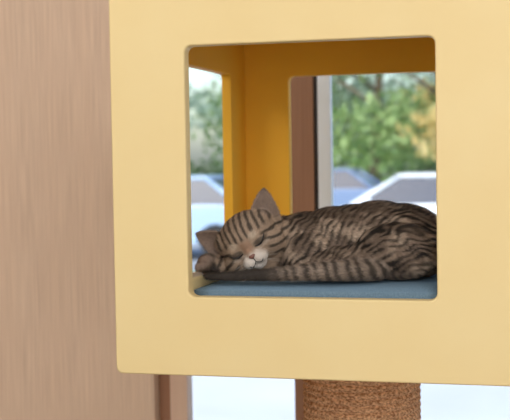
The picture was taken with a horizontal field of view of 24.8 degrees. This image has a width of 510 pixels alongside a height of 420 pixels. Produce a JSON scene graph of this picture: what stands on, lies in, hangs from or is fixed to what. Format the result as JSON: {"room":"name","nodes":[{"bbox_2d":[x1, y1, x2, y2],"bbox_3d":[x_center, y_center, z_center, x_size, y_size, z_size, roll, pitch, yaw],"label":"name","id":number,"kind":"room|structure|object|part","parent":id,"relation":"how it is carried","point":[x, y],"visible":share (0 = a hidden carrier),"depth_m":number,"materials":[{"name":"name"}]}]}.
{"room":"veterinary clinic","nodes":[
{"label":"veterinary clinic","id":0,"kind":"room"},
{"bbox_2d":[0,0,159,419],"bbox_3d":[-1.392,-0.098,3.600,2.285,2.900,0.080,0,3,15],"label":"wall","id":1,"kind":"structure","parent":0,"point":[58,360],"depth_m":3.35,"materials":[{"name":"brown wood"}]},
{"bbox_2d":[159,375,170,419],"bbox_3d":[-0.264,-0.103,3.324,0.036,2.900,0.040,0,3,15],"label":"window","id":2,"kind":"structure","parent":1,"relation":"in","point":[164,380],"depth_m":3.33,"materials":[{"name":"brown wood"}]},
{"bbox_3d":[-0.346,1.506,1.036,5.600,0.100,5.100,0,3,15],"label":"floor","id":3,"kind":"structure","parent":0,"visible":0},
{"bbox_2d":[170,375,192,419],"bbox_3d":[-0.222,-0.103,3.308,0.052,2.900,0.050,0,3,15],"label":"post","id":4,"kind":"object","parent":3,"relation":"on","point":[181,401],"visible":0.02,"depth_m":3.31,"materials":[{"name":"beige wood"}]},
{"bbox_2d":[109,0,509,419],"bbox_3d":[0.205,0.471,2.361,0.700,1.823,0.840,0,3,15],"label":"cat tree","id":5,"kind":"object","parent":3,"relation":"on","point":[354,358],"visible":0.95,"depth_m":1.97,"materials":[{"name":"yellow wood"}]},
{"bbox_3d":[-0.132,-0.088,2.421,0.022,0.700,0.784,0,3,15],"label":"panel","id":6,"kind":"part","parent":5,"relation":"part of","materials":[{"name":"yellow paint"}]},
{"bbox_2d":[194,275,436,298],"bbox_3d":[0.244,0.129,2.323,0.523,0.042,0.760,0,3,15],"label":"cushion","id":7,"kind":"object","parent":5,"relation":"on","point":[424,287],"visible":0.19,"depth_m":1.99,"materials":[{"name":"fabric"}]},
{"bbox_2d":[194,188,436,281],"bbox_3d":[0.126,0.037,2.094,0.455,0.165,0.259,0,3,15],"label":"cat","id":8,"kind":"object","parent":7,"relation":"on","point":[371,240],"depth_m":2.03},
{"bbox_3d":[0.299,-0.110,2.727,0.700,0.700,0.028,0,3,15],"label":"panel","id":9,"kind":"part","parent":5,"relation":"part of","materials":[{"name":"yellow paint"}]},
{"bbox_3d":[0.222,0.807,2.363,0.237,1.095,0.237,0,3,15],"label":"sisal post","id":10,"kind":"part","parent":5,"relation":"part of","materials":[{"name":"fabric"}]},
{"bbox_3d":[1.315,1.309,2.981,3.075,0.060,0.060,0,3,15],"label":"sill","id":11,"kind":"structure","parent":3,"relation":"on","visible":0},
{"bbox_2d":[291,76,314,419],"bbox_3d":[0.137,-0.060,3.221,0.063,2.690,0.040,0,3,15],"label":"mullion wood","id":12,"kind":"object","parent":11,"relation":"on","point":[302,94],"visible":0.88,"depth_m":3.20,"materials":[{"name":"brown wood"}]},
{"bbox_2d":[313,76,318,209],"bbox_3d":[0.174,-0.060,3.217,0.011,2.690,0.030,0,3,15],"label":"mullion gasket","id":13,"kind":"object","parent":12,"relation":"attached to","point":[314,77],"depth_m":3.20,"materials":[{"name":"black rubber"}]},
{"bbox_2d":[317,76,333,208],"bbox_3d":[0.196,-0.060,3.209,0.036,2.690,0.034,0,3,15],"label":"mullion metal","id":14,"kind":"object","parent":12,"relation":"attached to","point":[324,83],"depth_m":3.19,"materials":[{"name":"silver metal"}]},
{"label":"outside","id":15,"kind":"structure","parent":0,"visible":0},
{"bbox_3d":[15.731,-1.251,61.423,120.000,0.090,57.000,0,3,15],"label":"lawn","id":16,"kind":"structure","parent":15,"visible":0},
{"bbox_2d":[190,112,200,134],"bbox_3d":[-5.811,-5.361,55.889,6.908,9.319,7.336,0,3,15],"label":"tree","id":17,"kind":"object","parent":16,"relation":"on","point":[191,117],"visible":0.02,"depth_m":55.21,"materials":[{"name":"green plant"}]},
{"bbox_2d":[189,84,221,130],"bbox_3d":[-3.897,-4.481,38.961,6.176,9.056,5.673,-2,3,-19],"label":"tree","id":18,"kind":"object","parent":16,"relation":"on","point":[201,108],"visible":0.02,"depth_m":38.00,"materials":[{"name":"green plant"}]},
{"bbox_2d":[189,73,222,155],"bbox_3d":[0.030,-4.520,41.078,6.794,8.813,6.334,0,3,15],"label":"tree","id":19,"kind":"object","parent":16,"relation":"on","point":[217,103],"visible":0.08,"depth_m":42.32,"materials":[{"name":"green plant"}]},
{"bbox_2d":[190,149,435,183],"bbox_3d":[5.787,-1.524,43.816,51.912,2.100,1.872,0,3,15],"label":"hedge","id":20,"kind":"object","parent":16,"relation":"on","point":[422,168],"visible":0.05,"depth_m":45.12,"materials":[{"name":"green plant"}]},
{"bbox_2d":[332,74,414,178],"bbox_3d":[2.696,-3.575,39.440,4.801,7.005,6.712,1,3,38],"label":"tree","id":21,"kind":"object","parent":16,"relation":"on","point":[340,94],"visible":0.07,"depth_m":39.15,"materials":[{"name":"green plant"}]},
{"bbox_2d":[332,74,435,182],"bbox_3d":[3.701,-3.858,36.967,5.898,7.764,5.060,1,3,40],"label":"tree","id":22,"kind":"object","parent":16,"relation":"on","point":[380,137],"visible":0.47,"depth_m":35.88,"materials":[{"name":"green plant"}]},
{"bbox_2d":[347,72,434,171],"bbox_3d":[7.304,-5.281,51.253,7.808,9.166,6.882,0,3,15],"label":"tree","id":23,"kind":"object","parent":16,"relation":"on","point":[430,76],"visible":0.05,"depth_m":49.76,"materials":[{"name":"green plant"}]},
{"bbox_2d":[394,73,435,159],"bbox_3d":[6.070,-4.340,36.270,6.430,8.715,5.464,-3,3,-39],"label":"tree","id":24,"kind":"object","parent":16,"relation":"on","point":[431,132],"visible":0.16,"depth_m":34.30,"materials":[{"name":"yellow plant"}]},
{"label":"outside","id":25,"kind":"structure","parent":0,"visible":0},
{"bbox_2d":[192,243,202,270],"bbox_3d":[6.237,0.575,25.294,80.000,0.098,17.800,0,3,15],"label":"parking lot","id":26,"kind":"structure","parent":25,"point":[196,248],"depth_m":21.68,"materials":[{"name":"grey asphalt"}]},
{"bbox_2d":[191,175,223,253],"bbox_3d":[-1.703,0.119,21.043,4.550,1.460,2.045,0,3,15],"label":"car","id":27,"kind":"object","parent":26,"relation":"on","point":[207,191],"visible":0.06,"depth_m":19.98,"materials":[{"name":"blue paint"}]},
{"bbox_2d":[333,168,381,205],"bbox_3d":[1.422,-0.301,29.000,4.550,1.460,2.045,0,3,15],"label":"car","id":28,"kind":"object","parent":26,"relation":"on","point":[349,184],"visible":0.06,"depth_m":27.99,"materials":[{"name":"blue paint"}]},
{"bbox_2d":[350,172,436,213],"bbox_3d":[2.942,0.091,20.028,4.550,1.460,2.045,0,3,15],"label":"car","id":29,"kind":"object","parent":26,"relation":"on","point":[419,188],"visible":0.06,"depth_m":19.40,"materials":[{"name":"white paint"}]},
{"bbox_2d":[361,197,371,201],"bbox_3d":[1.857,-0.144,19.326,0.170,0.130,0.160,0,3,15],"label":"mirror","id":30,"kind":"object","parent":29,"relation":"attached to","point":[363,199],"depth_m":19.26,"materials":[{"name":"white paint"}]},
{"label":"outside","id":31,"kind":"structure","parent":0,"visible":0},
{"bbox_2d":[192,376,509,419],"bbox_3d":[1.775,1.434,8.317,80.000,0.100,9.950,0,3,15],"label":"sidewalk","id":32,"kind":"structure","parent":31,"point":[214,397],"depth_m":8.50,"materials":[{"name":"concrete"}]}
]}

